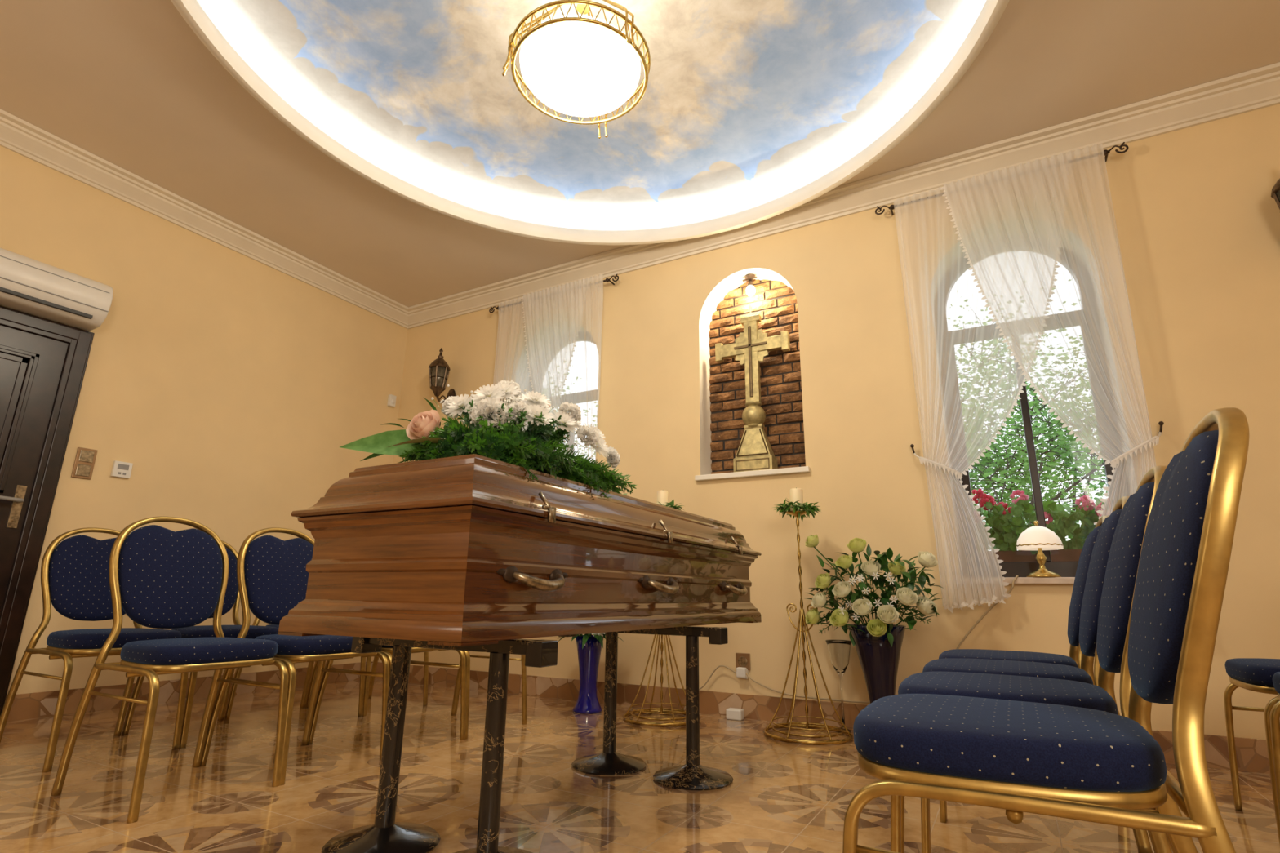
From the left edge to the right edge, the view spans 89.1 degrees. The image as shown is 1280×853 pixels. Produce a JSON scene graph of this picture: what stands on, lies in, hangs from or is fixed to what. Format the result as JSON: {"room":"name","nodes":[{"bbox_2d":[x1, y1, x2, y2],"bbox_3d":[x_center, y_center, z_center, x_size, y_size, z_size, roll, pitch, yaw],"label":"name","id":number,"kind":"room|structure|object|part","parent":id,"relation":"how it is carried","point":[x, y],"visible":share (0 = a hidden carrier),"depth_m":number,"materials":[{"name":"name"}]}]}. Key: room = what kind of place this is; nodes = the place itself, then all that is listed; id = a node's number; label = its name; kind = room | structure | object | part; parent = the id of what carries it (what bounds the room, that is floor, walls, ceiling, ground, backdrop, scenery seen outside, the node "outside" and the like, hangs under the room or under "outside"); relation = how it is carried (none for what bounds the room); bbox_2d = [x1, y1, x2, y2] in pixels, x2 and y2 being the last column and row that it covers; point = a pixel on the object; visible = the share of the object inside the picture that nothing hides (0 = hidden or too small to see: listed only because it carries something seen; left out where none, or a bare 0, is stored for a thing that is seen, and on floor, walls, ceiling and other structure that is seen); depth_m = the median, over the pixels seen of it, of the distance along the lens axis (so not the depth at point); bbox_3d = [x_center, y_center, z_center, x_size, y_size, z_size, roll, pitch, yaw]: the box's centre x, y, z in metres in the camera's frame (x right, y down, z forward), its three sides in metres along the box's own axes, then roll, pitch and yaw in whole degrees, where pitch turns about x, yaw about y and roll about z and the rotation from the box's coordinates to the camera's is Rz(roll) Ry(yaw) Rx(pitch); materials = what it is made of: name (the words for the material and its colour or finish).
{"room":"funeral parlor","nodes":[
{"label":"funeral parlor","id":0,"kind":"room"},
{"bbox_2d":[0,145,408,695],"bbox_3d":[-3.608,-0.133,3.196,0.300,3.080,5.630,-7,-17,28],"label":"wall","id":1,"kind":"structure","parent":0,"point":[232,385],"depth_m":4.21,"materials":[{"name":"beige paint"}]},
{"bbox_2d":[0,324,68,614],"bbox_3d":[-3.422,0.378,3.016,0.079,1.995,0.920,-7,-17,28],"label":"leaf","id":2,"kind":"object","parent":1,"relation":"attached to","point":[31,365],"depth_m":3.43,"materials":[{"name":"brown wood"}]},
{"bbox_3d":[-3.245,0.402,3.325,0.066,0.220,0.146,-7,-17,28],"label":"handle","id":3,"kind":"part","parent":2,"relation":"part of","materials":[{"name":"gold metal"}]},
{"bbox_2d":[0,305,94,715],"bbox_3d":[-3.442,0.342,3.037,0.033,2.085,1.100,-7,-17,28],"label":"door frame","id":4,"kind":"structure","parent":1,"relation":"attached to","point":[17,597],"depth_m":3.47,"materials":[{"name":"brown wood"}]},
{"bbox_2d":[0,248,113,331],"bbox_3d":[-3.296,-0.782,3.387,0.209,0.261,0.840,-7,-17,28],"label":"air conditioner","id":5,"kind":"object","parent":1,"relation":"attached to","point":[28,285],"visible":1,"depth_m":3.48,"materials":[{"name":"white plastic"}]},
{"bbox_2d":[71,447,97,479],"bbox_3d":[-3.131,0.208,3.665,0.013,0.170,0.090,-7,-17,28],"label":"light switch","id":6,"kind":"object","parent":1,"relation":"attached to","point":[85,459],"visible":1,"depth_m":3.66,"materials":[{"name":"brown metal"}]},
{"bbox_2d":[110,460,133,478],"bbox_3d":[-3.039,0.253,3.813,0.024,0.090,0.090,-7,-17,28],"label":"thermostat","id":7,"kind":"object","parent":1,"relation":"attached to","point":[119,469],"visible":1,"depth_m":3.80,"materials":[{"name":"white plastic"}]},
{"bbox_2d":[4,662,366,721],"bbox_3d":[-3.422,1.311,2.869,0.012,0.125,5.318,-7,-17,28],"label":"baseboard","id":8,"kind":"structure","parent":1,"relation":"attached to","point":[37,704],"depth_m":3.75,"materials":[{"name":"stone"}]},
{"bbox_2d":[386,394,396,407],"bbox_3d":[-2.129,-0.221,5.585,0.044,0.100,0.060,-7,-17,28],"label":"sensor","id":9,"kind":"object","parent":1,"relation":"attached to","point":[392,398],"visible":1,"depth_m":5.57,"materials":[{"name":"white plastic"}]},
{"bbox_2d":[0,0,1279,306],"bbox_3d":[-0.595,-2.034,2.183,6.950,0.335,5.980,-7,-17,28],"label":"ceiling","id":10,"kind":"structure","parent":0,"point":[157,91],"depth_m":3.43,"materials":[{"name":"paint"}]},
{"bbox_2d":[502,0,650,138],"bbox_3d":[-0.241,-1.718,2.841,0.618,0.583,0.619,-7,-17,28],"label":"chandelier","id":11,"kind":"object","parent":10,"relation":"hanging from","point":[578,65],"visible":1,"depth_m":2.69,"materials":[{"name":"gold metal"}]},
{"bbox_3d":[-0.256,-1.498,2.779,0.517,0.100,0.517,-7,-17,28],"label":"lamp shade","id":12,"kind":"part","parent":11,"relation":"part of","materials":[{"name":"white glass"}]},
{"bbox_2d":[0,679,1279,852],"bbox_3d":[-0.638,1.073,1.369,6.950,0.100,5.980,-7,-17,28],"label":"floor","id":13,"kind":"structure","parent":0,"point":[781,797],"depth_m":2.20,"materials":[{"name":"tile"}]},
{"bbox_2d":[0,527,188,772],"bbox_3d":[-2.310,0.898,2.816,0.583,0.930,0.459,-7,-17,28],"label":"banquet chair","id":14,"kind":"object","parent":13,"relation":"on","point":[75,573],"visible":0.74,"depth_m":2.81,"materials":[{"name":"blue fabric"}]},
{"bbox_2d":[46,627,182,648],"bbox_3d":[-2.251,0.901,2.781,0.404,0.065,0.415,-7,-17,28],"label":"seat cushion","id":15,"kind":"object","parent":14,"relation":"on","point":[95,638],"depth_m":2.63,"materials":[{"name":"blue fabric"}]},
{"bbox_2d":[50,516,288,823],"bbox_3d":[-1.603,0.776,2.312,0.583,0.930,0.459,-7,-17,28],"label":"banquet chair","id":16,"kind":"object","parent":13,"relation":"on","point":[161,577],"visible":1,"depth_m":2.33,"materials":[{"name":"blue fabric"}]},
{"bbox_2d":[120,637,278,665],"bbox_3d":[-1.544,0.779,2.277,0.404,0.065,0.415,-7,-17,28],"label":"seat cushion","id":17,"kind":"object","parent":16,"relation":"on","point":[190,651],"depth_m":2.14,"materials":[{"name":"blue fabric"}]},
{"bbox_2d":[121,540,279,748],"bbox_3d":[-2.086,1.003,3.204,0.583,0.930,0.459,-7,-17,28],"label":"banquet chair","id":18,"kind":"object","parent":13,"relation":"on","point":[232,597],"visible":0.2,"depth_m":3.08,"materials":[{"name":"blue fabric"}]},
{"bbox_2d":[171,625,279,639],"bbox_3d":[-2.027,1.006,3.170,0.404,0.065,0.415,-7,-17,28],"label":"seat cushion","id":19,"kind":"object","parent":18,"relation":"on","point":[206,631],"depth_m":3.04,"materials":[{"name":"blue fabric"}]},
{"bbox_2d":[223,617,365,719],"bbox_3d":[-1.863,1.108,3.593,0.583,0.930,0.459,-7,-17,28],"label":"banquet chair","id":20,"kind":"object","parent":13,"relation":"on","point":[233,687],"visible":0.09,"depth_m":3.54,"materials":[{"name":"gold metal"}]},
{"bbox_2d":[266,624,279,627],"bbox_3d":[-1.804,1.111,3.558,0.404,0.065,0.415,-7,-17,28],"label":"seat cushion","id":21,"kind":"object","parent":20,"relation":"on","point":[269,625],"depth_m":3.43,"materials":[{"name":"blue fabric"}]},
{"bbox_2d":[200,527,389,786],"bbox_3d":[-1.384,0.878,2.692,0.583,0.930,0.459,-7,-17,28],"label":"banquet chair","id":22,"kind":"object","parent":13,"relation":"on","point":[273,576],"visible":0.7,"depth_m":2.71,"materials":[{"name":"blue fabric"}]},
{"bbox_2d":[254,634,352,655],"bbox_3d":[-1.325,0.882,2.657,0.404,0.065,0.415,-7,-17,28],"label":"seat cushion","id":23,"kind":"object","parent":22,"relation":"on","point":[320,645],"depth_m":2.48,"materials":[{"name":"blue fabric"}]},
{"bbox_2d":[305,652,428,716],"bbox_3d":[-1.640,1.212,3.981,0.583,0.930,0.459,-7,-17,28],"label":"banquet chair","id":24,"kind":"object","parent":13,"relation":"on","point":[369,681],"visible":0.1,"depth_m":3.82,"materials":[{"name":"gold metal"}]},
{"bbox_2d":[308,644,466,744],"bbox_3d":[-1.166,0.981,3.072,0.583,0.930,0.459,-7,-17,28],"label":"banquet chair","id":25,"kind":"object","parent":13,"relation":"on","point":[387,651],"visible":0.17,"depth_m":2.93,"materials":[{"name":"gold metal"}]},
{"bbox_2d":[382,644,393,648],"bbox_3d":[-1.107,0.984,3.037,0.404,0.065,0.415,-7,-17,28],"label":"seat cushion","id":26,"kind":"object","parent":25,"relation":"on","point":[383,646],"depth_m":2.81,"materials":[{"name":"blue fabric"}]},
{"bbox_2d":[321,636,558,852],"bbox_3d":[-0.530,0.835,1.715,0.695,0.540,0.296,-7,-17,28],"label":"stand","id":27,"kind":"object","parent":13,"relation":"on","point":[387,835],"depth_m":1.67,"materials":[{"name":"black metal"}]},
{"bbox_2d":[277,453,761,646],"bbox_3d":[-0.185,0.514,2.438,0.700,0.455,1.982,-7,-17,28],"label":"coffin","id":28,"kind":"object","parent":27,"relation":"on","point":[472,549],"visible":1,"depth_m":1.70,"materials":[{"name":"brown wood"}]},
{"bbox_2d":[339,379,636,497],"bbox_3d":[-0.381,0.033,2.097,0.952,0.395,0.555,14,-20,-41],"label":"flower arrangement","id":29,"kind":"object","parent":28,"relation":"on","point":[490,433],"visible":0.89,"depth_m":1.95,"materials":[{"name":"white plant"}]},
{"bbox_3d":[-0.183,0.365,2.477,0.662,0.148,1.988,-7,-17,28],"label":"lid","id":30,"kind":"part","parent":28,"relation":"part of","materials":[{"name":"brown wood"}]},
{"bbox_3d":[-0.252,0.395,1.679,0.073,0.061,0.298,-7,-17,28],"label":"handle","id":31,"kind":"part","parent":28,"relation":"part of","materials":[{"name":"metal"}]},
{"bbox_3d":[0.088,0.554,2.270,0.073,0.061,0.298,-7,-17,28],"label":"handle","id":32,"kind":"part","parent":28,"relation":"part of","materials":[{"name":"metal"}]},
{"bbox_3d":[0.428,0.714,2.861,0.073,0.061,0.298,-7,-17,28],"label":"handle","id":33,"kind":"part","parent":28,"relation":"part of","materials":[{"name":"metal"}]},
{"bbox_2d":[410,649,526,739],"bbox_3d":[-0.947,1.083,3.451,0.583,0.930,0.459,-7,-17,28],"label":"banquet chair","id":34,"kind":"object","parent":13,"relation":"on","point":[456,693],"visible":0.11,"depth_m":3.41,"materials":[{"name":"gold metal"}]},
{"bbox_2d":[556,632,623,714],"bbox_3d":[-0.302,1.364,3.861,0.478,0.610,0.435,-7,-17,28],"label":"flower vase","id":35,"kind":"object","parent":13,"relation":"on","point":[589,646],"visible":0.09,"depth_m":3.79,"materials":[{"name":"blue glass"}]},
{"bbox_2d":[558,626,733,790],"bbox_3d":[-0.004,1.069,2.581,0.763,0.540,0.296,-7,-17,28],"label":"stand","id":36,"kind":"object","parent":13,"relation":"on","point":[691,775],"depth_m":2.48,"materials":[{"name":"black metal"}]},
{"bbox_2d":[622,490,700,727],"bbox_3d":[0.125,0.990,3.711,0.429,1.267,0.428,-7,-17,28],"label":"candle stand","id":37,"kind":"object","parent":13,"relation":"on","point":[662,495],"visible":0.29,"depth_m":3.62,"materials":[{"name":"gold metal"}]},
{"bbox_2d":[657,490,668,506],"bbox_3d":[0.134,0.441,3.856,0.068,0.132,0.068,-7,-17,28],"label":"candle","id":38,"kind":"object","parent":37,"relation":"on","point":[662,495],"depth_m":3.83,"materials":[{"name":"wax"}]},
{"bbox_2d":[725,707,744,720],"bbox_3d":[0.527,1.595,3.603,0.090,0.055,0.060,-7,-17,28],"label":"power adapter","id":39,"kind":"object","parent":13,"relation":"on","point":[731,713],"visible":1,"depth_m":3.58,"materials":[{"name":"white plastic"}]},
{"bbox_2d":[763,487,853,745],"bbox_3d":[0.829,0.922,3.336,0.429,1.227,0.428,-7,-17,28],"label":"candle stand","id":40,"kind":"object","parent":13,"relation":"on","point":[797,508],"visible":1,"depth_m":3.29,"materials":[{"name":"gold metal"}]},
{"bbox_2d":[789,487,804,511],"bbox_3d":[0.838,0.393,3.476,0.068,0.132,0.068,-7,-17,28],"label":"candle","id":41,"kind":"object","parent":40,"relation":"on","point":[796,494],"depth_m":3.45,"materials":[{"name":"wax"}]},
{"bbox_2d":[825,640,851,732],"bbox_3d":[1.043,1.341,3.368,0.136,0.440,0.136,-7,-17,28],"label":"glass vase","id":42,"kind":"object","parent":13,"relation":"on","point":[839,651],"visible":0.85,"depth_m":3.36,"materials":[{"name":"clear glass"}]},
{"bbox_2d":[804,534,943,703],"bbox_3d":[1.124,1.000,3.106,0.640,0.970,0.403,-7,-17,28],"label":"vase","id":43,"kind":"object","parent":13,"relation":"on","point":[877,642],"visible":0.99,"depth_m":3.07,"materials":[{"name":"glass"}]},
{"bbox_2d":[897,466,1175,852],"bbox_3d":[0.851,0.570,1.395,0.583,0.930,0.459,-7,-17,28],"label":"banquet chair","id":44,"kind":"object","parent":13,"relation":"on","point":[1122,565],"visible":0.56,"depth_m":1.29,"materials":[{"name":"blue fabric"}]},
{"bbox_2d":[897,671,1118,715],"bbox_3d":[0.791,0.588,1.424,0.404,0.065,0.415,-7,-17,28],"label":"seat cushion","id":45,"kind":"object","parent":44,"relation":"on","point":[998,686],"depth_m":1.33,"materials":[{"name":"blue fabric"}]},
{"bbox_2d":[922,496,1155,852],"bbox_3d":[1.071,0.673,1.779,0.583,0.930,0.459,-7,-17,28],"label":"banquet chair","id":46,"kind":"object","parent":13,"relation":"on","point":[1091,598],"visible":0.38,"depth_m":1.69,"materials":[{"name":"blue fabric"}]},
{"bbox_2d":[922,657,1093,684],"bbox_3d":[1.012,0.692,1.808,0.404,0.065,0.415,-7,-17,28],"label":"seat cushion","id":47,"kind":"object","parent":46,"relation":"on","point":[1026,668],"depth_m":1.72,"materials":[{"name":"blue fabric"}]},
{"bbox_2d":[938,515,1138,850],"bbox_3d":[1.292,0.777,2.163,0.583,0.930,0.459,-7,-17,28],"label":"banquet chair","id":48,"kind":"object","parent":13,"relation":"on","point":[1073,621],"visible":0.23,"depth_m":2.07,"materials":[{"name":"blue fabric"}]},
{"bbox_2d":[938,648,1078,667],"bbox_3d":[1.233,0.795,2.192,0.404,0.065,0.415,-7,-17,28],"label":"seat cushion","id":49,"kind":"object","parent":48,"relation":"on","point":[1073,660],"depth_m":2.11,"materials":[{"name":"blue fabric"}]},
{"bbox_2d":[842,407,1249,852],"bbox_3d":[0.622,0.463,0.998,0.583,0.930,0.459,-7,-17,28],"label":"banquet chair","id":50,"kind":"object","parent":13,"relation":"on","point":[1017,757],"visible":1,"depth_m":0.85,"materials":[{"name":"blue fabric"}]},
{"bbox_2d":[853,693,1167,791],"bbox_3d":[0.563,0.481,1.027,0.404,0.065,0.415,-7,-17,28],"label":"seat cushion","id":51,"kind":"object","parent":50,"relation":"on","point":[939,742],"depth_m":0.88,"materials":[{"name":"blue fabric"}]},
{"bbox_2d":[1223,657,1279,846],"bbox_3d":[2.110,0.728,1.931,0.583,0.930,0.459,-7,-17,28],"label":"banquet chair","id":52,"kind":"object","parent":13,"relation":"on","point":[1255,675],"visible":0.9,"depth_m":1.98,"materials":[{"name":"gold metal"}]},
{"bbox_2d":[1224,657,1279,687],"bbox_3d":[2.051,0.746,1.960,0.404,0.065,0.415,-7,-17,28],"label":"seat cushion","id":53,"kind":"object","parent":52,"relation":"on","point":[1242,672],"depth_m":1.96,"materials":[{"name":"blue fabric"}]},
{"bbox_2d":[1269,671,1279,815],"bbox_3d":[1.882,0.621,1.534,0.583,0.930,0.459,-7,-17,28],"label":"banquet chair","id":54,"kind":"object","parent":13,"relation":"on","point":[1274,717],"visible":1,"depth_m":1.78,"materials":[{"name":"gold metal"}]},
{"bbox_2d":[1272,671,1279,693],"bbox_3d":[1.823,0.639,1.563,0.404,0.065,0.415,-7,-17,28],"label":"seat cushion","id":55,"kind":"object","parent":54,"relation":"on","point":[1276,677],"depth_m":1.72,"materials":[{"name":"blue fabric"}]},
{"bbox_2d":[371,103,1279,739],"bbox_3d":[0.750,0.177,4.148,6.950,3.080,0.350,-7,-17,28],"label":"wall","id":56,"kind":"structure","parent":0,"point":[1197,217],"depth_m":3.61,"materials":[{"name":"beige paint"}]},
{"bbox_2d":[428,347,455,403],"bbox_3d":[-1.617,-0.411,5.314,0.170,0.465,0.243,-7,-17,28],"label":"wall lantern","id":57,"kind":"object","parent":56,"relation":"attached to","point":[439,369],"visible":0.84,"depth_m":5.24,"materials":[{"name":"brown metal"}]},
{"bbox_3d":[-1.635,-0.386,5.275,0.144,0.165,0.144,-7,-17,28],"label":"glass","id":58,"kind":"part","parent":57,"relation":"part of","materials":[{"name":"clear glass"}]},
{"bbox_2d":[488,274,618,462],"bbox_3d":[-0.703,0.081,4.710,1.227,2.329,0.152,-7,-17,28],"label":"sheer curtain","id":59,"kind":"object","parent":56,"relation":"hanging from","point":[548,343],"visible":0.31,"depth_m":4.79,"materials":[{"name":"white fabric"}]},
{"bbox_3d":[-0.777,0.074,4.733,0.860,2.306,0.058,-7,-17,28],"label":"panel","id":60,"kind":"part","parent":59,"relation":"part of","materials":[{"name":"white fabric"}]},
{"bbox_3d":[-0.673,-1.007,5.021,1.227,0.061,0.093,-7,-17,28],"label":"curtain rod","id":61,"kind":"part","parent":59,"relation":"part of","materials":[{"name":"metal"}]},
{"bbox_3d":[-0.604,0.046,4.615,0.740,2.306,0.050,-7,-17,28],"label":"panel","id":62,"kind":"part","parent":59,"relation":"part of","materials":[{"name":"white fabric"}]},
{"bbox_2d":[0,62,1279,328],"bbox_3d":[-0.609,-1.899,2.125,6.350,0.124,5.330,-7,-17,28],"label":"trim","id":63,"kind":"structure","parent":56,"relation":"attached to","point":[1258,88],"depth_m":3.92,"materials":[{"name":"beige paint"}]},
{"bbox_2d":[735,653,750,679],"bbox_3d":[0.579,1.359,3.689,0.084,0.135,0.049,-7,-17,28],"label":"power outlet","id":64,"kind":"object","parent":56,"relation":"attached to","point":[742,660],"depth_m":3.69,"materials":[{"name":"white plastic"}]},
{"bbox_2d":[742,274,757,296],"bbox_3d":[0.742,-0.942,4.365,0.100,0.140,0.070,-7,-17,28],"label":"spotlight","id":65,"kind":"object","parent":56,"relation":"attached to","point":[750,290],"visible":1,"depth_m":4.35,"materials":[{"name":"metal"}]},
{"bbox_3d":[0.742,-0.911,4.357,0.064,0.077,0.062,-7,-17,28],"label":"bulb","id":66,"kind":"part","parent":65,"relation":"part of","materials":[{"name":"white glass"}]},
{"bbox_2d":[694,466,809,480],"bbox_3d":[0.667,0.288,3.937,0.720,0.032,0.035,-7,-17,28],"label":"slab","id":67,"kind":"object","parent":56,"relation":"attached to","point":[806,468],"visible":1,"depth_m":3.91,"materials":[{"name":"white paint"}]},
{"bbox_2d":[715,314,790,472],"bbox_3d":[0.724,-0.212,4.161,0.494,1.055,0.148,-7,-17,28],"label":"sculpture","id":68,"kind":"object","parent":67,"relation":"on","point":[754,452],"visible":0.96,"depth_m":4.13,"materials":[{"name":"gold metal"}]},
{"bbox_3d":[0.723,-0.075,4.125,0.150,0.170,0.148,-7,-17,28],"label":"globe","id":69,"kind":"part","parent":68,"relation":"part of","materials":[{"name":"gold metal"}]},
{"bbox_2d":[708,279,805,474],"bbox_3d":[0.779,-0.353,4.295,0.726,1.399,0.075,-7,-17,28],"label":"wall niche","id":70,"kind":"object","parent":56,"relation":"attached to","point":[775,302],"visible":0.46,"depth_m":4.28,"materials":[{"name":"brick"}]},
{"bbox_2d":[369,662,1270,773],"bbox_3d":[0.642,1.565,3.621,6.350,0.125,0.012,-7,-17,28],"label":"baseboard","id":71,"kind":"structure","parent":56,"relation":"attached to","point":[1251,754],"depth_m":3.68,"materials":[{"name":"stone"}]},
{"bbox_2d":[684,575,1018,711],"bbox_3d":[1.037,1.187,3.457,1.787,0.767,0.040,-7,-17,29],"label":"power cord","id":72,"kind":"object","parent":56,"relation":"attached to","point":[1016,576],"visible":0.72,"depth_m":3.39,"materials":[{"name":"grey plastic"}]},
{"bbox_2d":[875,142,1164,613],"bbox_3d":[1.919,-0.254,3.292,1.227,2.329,0.152,-7,-17,28],"label":"sheer curtain","id":73,"kind":"object","parent":56,"relation":"hanging from","point":[1014,274],"visible":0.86,"depth_m":3.31,"materials":[{"name":"white fabric"}]},
{"bbox_3d":[1.845,-0.261,3.315,0.860,2.306,0.058,-7,-17,28],"label":"panel","id":74,"kind":"part","parent":73,"relation":"part of","materials":[{"name":"white fabric"}]},
{"bbox_3d":[1.949,-1.342,3.603,1.227,0.061,0.093,-7,-17,28],"label":"curtain rod","id":75,"kind":"part","parent":73,"relation":"part of","materials":[{"name":"metal"}]},
{"bbox_3d":[2.018,-0.289,3.197,0.740,2.306,0.050,-7,-17,28],"label":"panel","id":76,"kind":"part","parent":73,"relation":"part of","materials":[{"name":"white fabric"}]},
{"bbox_2d":[959,378,1115,577],"bbox_3d":[2.091,-0.152,3.542,0.780,1.915,0.070,-7,-17,28],"label":"frame","id":77,"kind":"object","parent":56,"relation":"attached to","point":[1065,569],"visible":0.02,"depth_m":3.37,"materials":[{"name":"brown wood"}]},
{"bbox_2d":[1003,577,1075,583],"bbox_3d":[2.110,0.821,3.348,1.000,0.066,0.705,-7,-17,28],"label":"sill","id":78,"kind":"structure","parent":56,"relation":"attached to","point":[1008,580],"depth_m":3.08,"materials":[{"name":"stone"}]},
{"bbox_2d":[971,488,1104,562],"bbox_3d":[2.197,0.588,3.574,0.889,0.512,0.267,-7,-17,28],"label":"planter","id":79,"kind":"object","parent":78,"relation":"on","point":[1064,525],"visible":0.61,"depth_m":3.54,"materials":[{"name":"green plant"}]},
{"bbox_2d":[1015,520,1063,577],"bbox_3d":[1.961,0.600,3.188,0.202,0.274,0.202,-7,-17,28],"label":"table lamp","id":80,"kind":"object","parent":78,"relation":"on","point":[1036,537],"visible":0.94,"depth_m":3.15,"materials":[{"name":"white glass"}]},
{"bbox_3d":[1.962,0.547,3.202,0.198,0.113,0.198,-7,-17,28],"label":"lamp shade","id":81,"kind":"part","parent":80,"relation":"part of","materials":[{"name":"white glass"}]},
{"bbox_2d":[1271,178,1279,209],"bbox_3d":[2.902,-0.989,2.870,0.170,0.465,0.243,-7,-17,28],"label":"wall lantern","id":82,"kind":"object","parent":56,"relation":"attached to","point":[1275,193],"visible":1,"depth_m":2.87,"materials":[{"name":"brown metal"}]},
{"bbox_3d":[2.884,-0.963,2.831,0.144,0.165,0.144,-7,-17,28],"label":"glass","id":83,"kind":"part","parent":82,"relation":"part of","materials":[{"name":"glass"}]},
{"label":"outside","id":84,"kind":"structure","parent":0,"visible":0},
{"bbox_2d":[197,0,986,216],"bbox_3d":[-0.214,-2.047,2.933,3.820,0.100,3.820,-7,-17,28],"label":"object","id":85,"kind":"structure","parent":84,"point":[741,99],"depth_m":3.51,"materials":[{"name":"paint"}]},
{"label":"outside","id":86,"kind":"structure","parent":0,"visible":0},
{"bbox_3d":[15.609,9.174,26.695,60.000,0.100,55.600,-7,-17,28],"label":"ground","id":87,"kind":"structure","parent":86,"visible":0},
{"bbox_2d":[968,421,1054,530],"bbox_3d":[3.951,1.480,9.461,3.586,5.754,5.331,-7,-17,28],"label":"tree","id":88,"kind":"object","parent":87,"relation":"on","point":[987,455],"visible":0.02,"depth_m":7.67,"materials":[{"name":"green plant"}]},
{"bbox_2d":[968,378,1104,538],"bbox_3d":[6.101,1.274,9.136,4.718,6.049,5.442,12,-18,-36],"label":"tree","id":89,"kind":"object","parent":87,"relation":"on","point":[1034,397],"visible":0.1,"depth_m":9.72,"materials":[{"name":"green plant"}]},
{"bbox_2d":[968,386,1107,527],"bbox_3d":[5.193,1.415,8.954,5.641,5.645,4.436,-2,-15,12],"label":"tree","id":90,"kind":"object","parent":87,"relation":"on","point":[1002,473],"visible":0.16,"depth_m":8.80,"materials":[{"name":"green plant"}]},
{"bbox_2d":[971,382,1106,550],"bbox_3d":[6.844,0.799,10.599,4.188,7.724,6.823,-7,-17,28],"label":"tree","id":91,"kind":"object","parent":87,"relation":"on","point":[1079,462],"visible":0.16,"depth_m":9.67,"materials":[{"name":"green plant"}]}
]}

